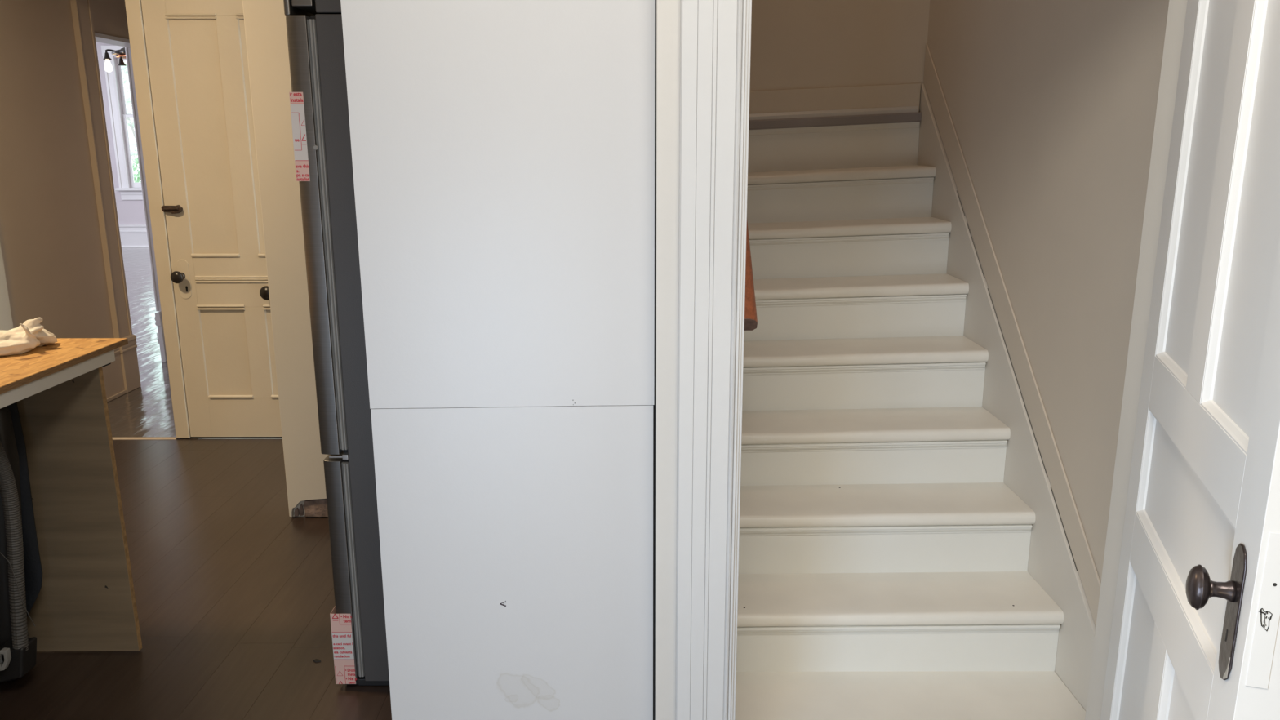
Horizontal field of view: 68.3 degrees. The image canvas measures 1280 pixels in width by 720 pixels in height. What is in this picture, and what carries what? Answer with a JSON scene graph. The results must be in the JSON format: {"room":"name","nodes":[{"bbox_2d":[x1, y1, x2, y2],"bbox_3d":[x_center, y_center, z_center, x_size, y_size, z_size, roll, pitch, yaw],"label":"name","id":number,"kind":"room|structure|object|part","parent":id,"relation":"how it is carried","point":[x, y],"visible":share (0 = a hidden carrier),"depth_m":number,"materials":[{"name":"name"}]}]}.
{"room":"kitchen","nodes":[
{"label":"kitchen","id":0,"kind":"room"},
{"bbox_2d":[0,0,128,337],"bbox_3d":[-3.269,-2.005,9.157,0.130,3.000,9.350,0,13,0],"label":"wall","id":1,"kind":"structure","parent":0,"point":[51,238],"depth_m":5.12,"materials":[{"name":"paint"}]},
{"bbox_2d":[0,243,13,330],"bbox_3d":[-3.195,-0.990,4.538,0.014,2.900,0.141,0,13,0],"label":"trim","id":2,"kind":"structure","parent":1,"relation":"attached to","point":[6,319],"depth_m":4.73,"materials":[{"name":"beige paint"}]},
{"bbox_2d":[70,0,141,392],"bbox_3d":[-3.176,-0.974,5.624,0.051,2.380,0.171,0,13,0],"label":"trim","id":3,"kind":"structure","parent":1,"relation":"attached to","point":[82,11],"depth_m":5.60,"materials":[{"name":"paint"}]},
{"bbox_2d":[102,347,127,402],"bbox_3d":[-3.179,0.147,5.344,0.042,0.322,0.910,0,13,0],"label":"baseboard","id":4,"kind":"structure","parent":1,"relation":"attached to","point":[113,372],"depth_m":5.70,"materials":[{"name":"paint"}]},
{"bbox_3d":[-3.163,0.293,5.377,0.012,0.022,0.910,0,13,0],"label":"shoe moulding","id":5,"kind":"part","parent":4,"relation":"part of","materials":[{"name":"paint"}]},
{"bbox_3d":[-3.182,0.022,5.315,0.036,0.067,0.910,0,13,0],"label":"cap moulding","id":6,"kind":"part","parent":4,"relation":"part of","materials":[{"name":"paint"}]},
{"bbox_2d":[94,32,167,361],"bbox_3d":[-3.280,-1.022,6.123,0.186,2.250,0.845,0,13,0],"label":"trim","id":7,"kind":"structure","parent":1,"relation":"attached to","point":[100,37],"depth_m":6.35,"materials":[{"name":"paint"}]},
{"bbox_3d":[-3.355,-1.274,6.413,0.014,1.890,0.146,0,13,0],"label":"casing","id":8,"kind":"part","parent":7,"relation":"part of","materials":[{"name":"paint"}]},
{"bbox_2d":[95,41,146,224],"bbox_3d":[-6.171,-3.054,13.722,5.670,3.000,0.120,0,13,0],"label":"wall","id":9,"kind":"structure","parent":0,"point":[129,211],"depth_m":13.71,"materials":[{"name":"paint"}]},
{"bbox_2d":[101,45,142,199],"bbox_3d":[-6.926,-3.394,13.582,1.400,2.150,0.190,0,13,0],"label":"window","id":10,"kind":"structure","parent":9,"relation":"in","point":[135,193],"depth_m":13.60,"materials":[{"name":"paint"}]},
{"bbox_3d":[-6.927,-3.473,13.545,1.340,1.980,0.036,0,13,0],"label":"casing","id":11,"kind":"part","parent":10,"relation":"part of","materials":[{"name":"paint"}]},
{"bbox_3d":[-6.928,-3.909,13.545,1.050,0.810,0.030,0,13,0],"label":"sash","id":12,"kind":"part","parent":10,"relation":"part of","materials":[{"name":"paint"}]},
{"bbox_3d":[-6.925,-2.490,13.767,1.400,0.040,0.145,0,13,0],"label":"sill","id":13,"kind":"part","parent":10,"relation":"part of","materials":[{"name":"paint"}]},
{"bbox_3d":[-6.926,-3.031,13.717,1.050,1.038,0.030,0,13,0],"label":"sash","id":14,"kind":"part","parent":10,"relation":"part of","materials":[{"name":"paint"}]},
{"bbox_2d":[118,224,148,247],"bbox_3d":[-6.173,-1.831,13.919,5.660,0.330,0.047,0,13,0],"label":"baseboard","id":15,"kind":"structure","parent":9,"relation":"attached to","point":[131,235],"depth_m":13.92,"materials":[{"name":"paint"}]},
{"bbox_3d":[-6.174,-1.937,13.900,5.660,0.115,0.036,0,13,0],"label":"cap moulding","id":16,"kind":"part","parent":15,"relation":"part of","materials":[{"name":"paint"}]},
{"bbox_3d":[-6.173,-1.679,13.941,5.660,0.022,0.022,0,13,0],"label":"shoe moulding","id":17,"kind":"part","parent":15,"relation":"part of","materials":[{"name":"paint"}]},
{"bbox_2d":[0,247,391,719],"bbox_3d":[-3.550,0.083,6.560,10.900,0.100,15.350,0,13,0],"label":"floor","id":18,"kind":"structure","parent":0,"point":[234,595],"depth_m":3.22,"materials":[{"name":"wood"}]},
{"bbox_2d":[0,406,36,682],"bbox_3d":[-1.869,0.504,2.549,0.461,0.878,0.208,0,13,0],"label":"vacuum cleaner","id":19,"kind":"object","parent":18,"relation":"on","point":[18,651],"visible":1,"depth_m":2.55,"materials":[{"name":"black plastic"}]},
{"bbox_2d":[0,337,142,650],"bbox_3d":[-2.047,0.538,2.254,1.104,0.945,1.252,0,13,0],"label":"kitchen island","id":20,"kind":"object","parent":18,"relation":"on","point":[86,599],"depth_m":2.74,"materials":[{"name":"brown wood"}]},
{"bbox_2d":[6,402,42,617],"bbox_3d":[-1.906,0.380,2.661,0.387,0.741,0.034,0,13,0],"label":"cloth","id":21,"kind":"object","parent":20,"relation":"hanging from","point":[33,566],"visible":0.42,"depth_m":2.67,"materials":[{"name":"black fabric"}]},
{"bbox_2d":[0,317,57,356],"bbox_3d":[-1.717,-0.064,2.569,0.142,0.089,0.247,8,15,32],"label":"rag","id":22,"kind":"object","parent":20,"relation":"on","point":[30,335],"visible":1,"depth_m":2.56,"materials":[{"name":"beige fabric"}]},
{"bbox_2d":[112,436,176,439],"bbox_3d":[-2.800,0.407,4.916,0.778,0.006,0.032,0,13,0],"label":"trim","id":23,"kind":"structure","parent":18,"relation":"on","point":[145,437],"depth_m":4.91,"materials":[{"name":"paint"}]},
{"bbox_2d":[283,0,389,685],"bbox_3d":[-0.444,-0.117,2.887,0.827,1.930,0.921,0,13,0],"label":"refrigerator","id":24,"kind":"object","parent":18,"relation":"on","point":[320,118],"visible":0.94,"depth_m":2.43,"materials":[{"name":"silver metal"}]},
{"bbox_3d":[-0.845,-0.992,2.690,0.015,0.133,0.911,0,13,0],"label":"door trim","id":25,"kind":"part","parent":24,"relation":"part of","materials":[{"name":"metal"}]},
{"bbox_3d":[-0.828,-0.389,2.825,0.060,1.103,0.919,0,13,0],"label":"door","id":26,"kind":"part","parent":24,"relation":"part of","materials":[{"name":"silver metal"}]},
{"bbox_3d":[-0.824,0.480,3.026,0.057,0.646,0.919,0,13,0],"label":"freezer drawer","id":27,"kind":"part","parent":24,"relation":"part of","materials":[{"name":"silver metal"}]},
{"bbox_2d":[340,0,656,719],"bbox_3d":[-0.276,-0.190,2.159,0.616,2.400,0.396,0,13,0],"label":"panel","id":28,"kind":"object","parent":18,"relation":"on","point":[504,151],"visible":1,"depth_m":1.99,"materials":[{"name":"white wood"}]},
{"bbox_3d":[-0.278,-0.608,1.870,0.614,1.456,0.020,0,13,0],"label":"panel","id":29,"kind":"part","parent":28,"relation":"part of","materials":[{"name":"white plastic"}]},
{"bbox_3d":[-0.274,0.558,2.140,0.606,0.950,0.019,0,13,0],"label":"panel","id":30,"kind":"part","parent":28,"relation":"part of","materials":[{"name":"white plastic"}]},
{"bbox_2d":[735,43,1101,719],"bbox_3d":[0.717,-0.130,3.126,1.004,1.964,2.246,0,13,0],"label":"staircase","id":31,"kind":"structure","parent":18,"relation":"on","point":[913,544],"depth_m":3.08,"materials":[{"name":"paint"}]},
{"bbox_3d":[0.705,-0.986,4.051,0.984,0.067,0.010,0,13,0],"label":"nosing moulding","id":32,"kind":"part","parent":31,"relation":"part of","materials":[{"name":"paint"}]},
{"bbox_3d":[0.705,-0.712,3.858,0.982,0.067,0.018,0,13,0],"label":"nosing moulding","id":33,"kind":"part","parent":31,"relation":"part of","materials":[{"name":"paint"}]},
{"bbox_3d":[0.705,-0.463,3.666,0.982,0.060,0.018,0,13,0],"label":"nosing moulding","id":34,"kind":"part","parent":31,"relation":"part of","materials":[{"name":"paint"}]},
{"bbox_3d":[0.706,-0.214,3.474,0.982,0.054,0.018,0,13,0],"label":"nosing moulding","id":35,"kind":"part","parent":31,"relation":"part of","materials":[{"name":"paint"}]},
{"bbox_3d":[0.706,0.032,3.281,0.982,0.049,0.018,0,13,0],"label":"nosing moulding","id":36,"kind":"part","parent":31,"relation":"part of","materials":[{"name":"paint"}]},
{"bbox_3d":[0.707,0.284,3.090,0.982,0.044,0.018,0,13,0],"label":"nosing moulding","id":37,"kind":"part","parent":31,"relation":"part of","materials":[{"name":"paint"}]},
{"bbox_3d":[0.707,0.523,2.895,0.982,0.038,0.018,0,13,0],"label":"nosing moulding","id":38,"kind":"part","parent":31,"relation":"part of","materials":[{"name":"paint"}]},
{"bbox_3d":[0.708,0.773,2.704,0.982,0.035,0.018,0,13,0],"label":"nosing moulding","id":39,"kind":"part","parent":31,"relation":"part of","materials":[{"name":"paint"}]},
{"bbox_2d":[202,438,282,439],"bbox_3d":[-1.587,-0.971,4.663,3.230,3.000,0.115,0,13,0],"label":"wall","id":40,"kind":"structure","parent":0,"point":[202,438],"depth_m":4.96,"materials":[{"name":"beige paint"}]},
{"bbox_2d":[124,0,191,438],"bbox_3d":[-2.379,-1.012,4.615,0.070,2.896,0.070,0,13,0],"label":"trim","id":41,"kind":"structure","parent":40,"relation":"attached to","point":[133,7],"depth_m":4.65,"materials":[{"name":"beige paint"}]},
{"bbox_2d":[141,0,282,438],"bbox_3d":[-1.924,-0.748,4.633,0.845,2.380,0.110,0,13,0],"label":"door","id":42,"kind":"structure","parent":40,"relation":"in","point":[197,53],"depth_m":4.66,"materials":[{"name":"beige paint"}]},
{"bbox_3d":[-2.291,-0.413,4.688,0.062,0.062,0.069,0,13,0],"label":"knob","id":43,"kind":"part","parent":42,"relation":"part of","materials":[{"name":"black metal"}]},
{"bbox_3d":[-2.115,-1.074,4.580,0.230,1.130,0.008,0,13,0],"label":"panel moulding","id":44,"kind":"part","parent":42,"relation":"part of","materials":[{"name":"beige paint"}]},
{"bbox_3d":[-2.115,-1.077,4.594,0.230,1.130,0.020,0,13,0],"label":"panel","id":45,"kind":"part","parent":42,"relation":"part of","materials":[{"name":"beige paint"}]},
{"bbox_3d":[-1.950,-1.772,4.433,0.563,0.295,0.038,0,13,0],"label":"rail","id":46,"kind":"part","parent":42,"relation":"part of","materials":[{"name":"beige paint"}]},
{"bbox_3d":[-2.113,-0.041,4.819,0.230,0.469,0.008,0,13,0],"label":"panel moulding","id":47,"kind":"part","parent":42,"relation":"part of","materials":[{"name":"beige paint"}]},
{"bbox_3d":[-2.113,-0.044,4.832,0.230,0.469,0.020,0,13,0],"label":"panel","id":48,"kind":"part","parent":42,"relation":"part of","materials":[{"name":"beige paint"}]},
{"bbox_3d":[-1.947,-0.400,4.750,0.563,0.261,0.038,0,13,0],"label":"rail","id":49,"kind":"part","parent":42,"relation":"part of","materials":[{"name":"beige paint"}]},
{"bbox_3d":[-1.945,-0.403,4.726,0.559,0.034,0.008,0,13,0],"label":"lock rail moulding","id":50,"kind":"part","parent":42,"relation":"part of","materials":[{"name":"beige paint"}]},
{"bbox_3d":[-1.946,0.290,4.909,0.563,0.217,0.038,0,13,0],"label":"rail","id":51,"kind":"part","parent":42,"relation":"part of","materials":[{"name":"beige paint"}]},
{"bbox_3d":[-1.782,-1.075,4.580,0.230,1.130,0.008,0,13,0],"label":"panel moulding","id":52,"kind":"part","parent":42,"relation":"part of","materials":[{"name":"beige paint"}]},
{"bbox_3d":[-1.782,-1.078,4.594,0.230,1.130,0.020,0,13,0],"label":"panel","id":53,"kind":"part","parent":42,"relation":"part of","materials":[{"name":"beige paint"}]},
{"bbox_3d":[-1.854,-0.337,4.709,0.072,0.072,0.071,0,13,0],"label":"knob","id":54,"kind":"part","parent":42,"relation":"part of","materials":[{"name":"black metal"}]},
{"bbox_3d":[-1.780,-0.041,4.819,0.230,0.469,0.008,0,13,0],"label":"panel moulding","id":55,"kind":"part","parent":42,"relation":"part of","materials":[{"name":"beige paint"}]},
{"bbox_3d":[-1.780,-0.044,4.832,0.230,0.469,0.020,0,13,0],"label":"panel","id":56,"kind":"part","parent":42,"relation":"part of","materials":[{"name":"beige paint"}]},
{"bbox_2d":[242,0,328,516],"bbox_3d":[-0.704,-0.779,3.602,1.470,2.900,0.130,0,13,0],"label":"wall","id":57,"kind":"structure","parent":0,"point":[264,20],"depth_m":3.62,"materials":[{"name":"beige paint"}]},
{"bbox_2d":[654,1,656,606],"bbox_3d":[0.122,-1.228,2.873,0.182,4.300,2.250,0,13,0],"label":"wall","id":58,"kind":"structure","parent":0,"point":[655,2],"depth_m":1.91,"materials":[{"name":"white paint"}]},
{"bbox_2d":[744,220,757,330],"bbox_3d":[0.257,-0.923,3.075,0.088,1.370,1.650,0,13,0],"label":"handrail","id":59,"kind":"object","parent":58,"relation":"attached to","point":[750,312],"visible":0.09,"depth_m":2.47,"materials":[{"name":"wood"}]},
{"bbox_2d":[654,0,680,719],"bbox_3d":[0.110,-0.964,1.728,0.157,4.300,0.100,0,13,0],"label":"wall partition","id":60,"kind":"structure","parent":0,"point":[668,11],"depth_m":1.89,"materials":[{"name":"white paint"}]},
{"bbox_2d":[675,0,751,719],"bbox_3d":[0.141,0.039,1.941,0.130,2.050,0.130,0,13,0],"label":"trim","id":61,"kind":"structure","parent":60,"relation":"attached to","point":[715,35],"depth_m":1.86,"materials":[{"name":"white paint"}]},
{"bbox_2d":[750,0,929,111],"bbox_3d":[0.624,-1.493,4.017,1.187,4.300,0.100,0,13,0],"label":"wall","id":62,"kind":"structure","parent":0,"point":[796,44],"depth_m":4.00,"materials":[{"name":"paint"}]},
{"bbox_2d":[749,83,920,119],"bbox_3d":[0.706,-1.099,4.041,0.984,0.163,0.032,0,13,0],"label":"baseboard","id":63,"kind":"structure","parent":62,"relation":"attached to","point":[896,98],"depth_m":4.04,"materials":[{"name":"paint"}]},
{"bbox_3d":[0.701,-1.052,4.044,0.974,0.071,0.018,0,13,0],"label":"shoe moulding","id":64,"kind":"part","parent":63,"relation":"part of","materials":[{"name":"white paint"}]},
{"bbox_2d":[927,0,1168,582],"bbox_3d":[1.268,-1.236,2.897,0.100,4.300,2.400,0,13,0],"label":"wall","id":65,"kind":"structure","parent":0,"point":[1051,104],"depth_m":2.68,"materials":[{"name":"paint"}]},
{"bbox_3d":[-5.657,-3.524,8.867,6.700,0.100,9.230,0,13,0],"label":"ceiling","id":66,"kind":"structure","parent":0,"visible":0},
{"bbox_2d":[102,47,126,72],"bbox_3d":[-4.458,-2.947,8.610,0.652,0.914,0.665,10,16,37],"label":"chandelier","id":67,"kind":"object","parent":66,"relation":"hanging from","point":[121,53],"visible":0.25,"depth_m":8.58,"materials":[{"name":"metal"}]},
{"bbox_2d":[102,52,111,59],"bbox_3d":[-4.853,-2.769,8.595,0.072,0.063,0.072,0,13,0],"label":"socket","id":68,"kind":"object","parent":67,"relation":"attached to","point":[106,55],"depth_m":8.58,"materials":[{"name":"metal"}]},
{"bbox_3d":[-4.853,-2.689,8.614,0.070,0.122,0.070,0,13,0],"label":"bulb","id":69,"kind":"part","parent":67,"relation":"part of","materials":[{"name":"white glass"}]},
{"bbox_3d":[-4.762,-2.804,8.601,0.206,0.053,0.018,-2,13,-8],"label":"arm","id":70,"kind":"part","parent":67,"relation":"part of","materials":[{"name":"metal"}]},
{"bbox_3d":[-4.505,-2.858,8.626,0.598,0.160,0.584,0,13,0],"label":"scalloped dish","id":71,"kind":"part","parent":67,"relation":"part of","materials":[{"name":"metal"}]},
{"bbox_2d":[117,57,125,66],"bbox_3d":[-4.675,-2.688,8.511,0.072,0.063,0.072,0,13,0],"label":"socket","id":72,"kind":"object","parent":67,"relation":"attached to","point":[121,61],"depth_m":8.49,"materials":[{"name":"metal"}]},
{"bbox_3d":[1.459,-0.326,1.845,0.880,3.000,0.060,0,13,0],"label":"wall","id":73,"kind":"structure","parent":0,"visible":0},
{"bbox_2d":[1084,0,1187,719],"bbox_3d":[1.012,0.041,1.924,0.016,2.049,0.066,0,13,0],"label":"trim","id":74,"kind":"structure","parent":73,"relation":"attached to","point":[1175,20],"depth_m":1.91,"materials":[{"name":"paint"}]},
{"bbox_2d":[1100,0,1279,719],"bbox_3d":[0.859,0.142,1.496,0.106,2.023,0.807,4,14,18],"label":"door","id":75,"kind":"structure","parent":73,"relation":"in","point":[1195,634],"depth_m":1.39,"materials":[{"name":"paint"}]},
{"bbox_3d":[0.924,0.644,1.775,0.013,0.463,0.255,4,14,18],"label":"panel moulding","id":76,"kind":"part","parent":75,"relation":"part of","materials":[{"name":"paint"}]},
{"bbox_3d":[0.940,0.645,1.770,0.023,0.463,0.255,4,14,18],"label":"panel","id":77,"kind":"part","parent":75,"relation":"part of","materials":[{"name":"paint"}]},
{"bbox_3d":[0.886,0.408,1.546,0.050,0.100,0.600,4,14,18],"label":"rail","id":78,"kind":"part","parent":75,"relation":"part of","materials":[{"name":"paint"}]},
{"bbox_3d":[0.815,0.719,1.453,0.013,0.463,0.250,4,14,18],"label":"panel moulding","id":79,"kind":"part","parent":75,"relation":"part of","materials":[{"name":"paint"}]},
{"bbox_3d":[0.832,0.720,1.448,0.023,0.463,0.250,4,14,18],"label":"panel","id":80,"kind":"part","parent":75,"relation":"part of","materials":[{"name":"paint"}]},
{"bbox_3d":[0.922,-0.374,1.540,0.013,0.808,0.255,4,14,18],"label":"panel moulding","id":81,"kind":"part","parent":75,"relation":"part of","materials":[{"name":"paint"}]},
{"bbox_3d":[0.869,0.256,1.517,0.013,0.209,0.600,4,14,18],"label":"panel moulding","id":82,"kind":"part","parent":75,"relation":"part of","materials":[{"name":"paint"}]},
{"bbox_3d":[0.886,0.257,1.512,0.023,0.209,0.600,4,14,18],"label":"panel","id":83,"kind":"part","parent":75,"relation":"part of","materials":[{"name":"paint"}]},
{"bbox_3d":[0.885,0.107,1.477,0.050,0.100,0.600,4,14,18],"label":"rail","id":84,"kind":"part","parent":75,"relation":"part of","materials":[{"name":"paint"}]},
{"bbox_3d":[0.715,0.291,1.210,0.025,0.059,0.047,4,14,18],"label":"knob","id":85,"kind":"part","parent":75,"relation":"part of","materials":[{"name":"brown metal"}]},
{"bbox_3d":[0.938,-0.372,1.534,0.023,0.808,0.255,4,14,18],"label":"panel","id":86,"kind":"part","parent":75,"relation":"part of","materials":[{"name":"paint"}]},
{"bbox_3d":[0.753,0.322,1.199,0.004,0.188,0.048,4,14,18],"label":"knob plate","id":87,"kind":"part","parent":75,"relation":"part of","materials":[{"name":"brown metal"}]},
{"bbox_3d":[0.813,-0.299,1.218,0.013,0.808,0.250,4,14,18],"label":"panel moulding","id":88,"kind":"part","parent":75,"relation":"part of","materials":[{"name":"paint"}]},
{"bbox_3d":[0.830,-0.298,1.213,0.023,0.808,0.250,4,14,18],"label":"panel","id":89,"kind":"part","parent":75,"relation":"part of","materials":[{"name":"paint"}]},
{"label":"outside","id":90,"kind":"structure","parent":0,"visible":0},
{"bbox_3d":[-9.009,-4.498,29.336,42.000,0.100,30.800,0,13,0],"label":"ground","id":91,"kind":"structure","parent":90,"visible":0},
{"bbox_2d":[121,62,136,143],"bbox_3d":[-12.399,-6.534,24.116,5.268,6.254,4.496,0,13,0],"label":"tree","id":92,"kind":"object","parent":91,"relation":"on","point":[128,101],"visible":0.02,"depth_m":23.57,"materials":[{"name":"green plant"}]},
{"bbox_3d":[-12.272,-5.786,23.717,1.909,4.976,1.135,5,14,20],"label":"stem","id":93,"kind":"part","parent":92,"relation":"part of","materials":[{"name":"plant"}]},
{"bbox_2d":[129,143,140,182],"bbox_3d":[-9.621,-3.116,18.384,4.612,2.190,2.282,0,13,0],"label":"bush","id":94,"kind":"object","parent":91,"relation":"on","point":[134,148],"visible":0.02,"depth_m":17.93,"materials":[{"name":"green plant"}]}
]}

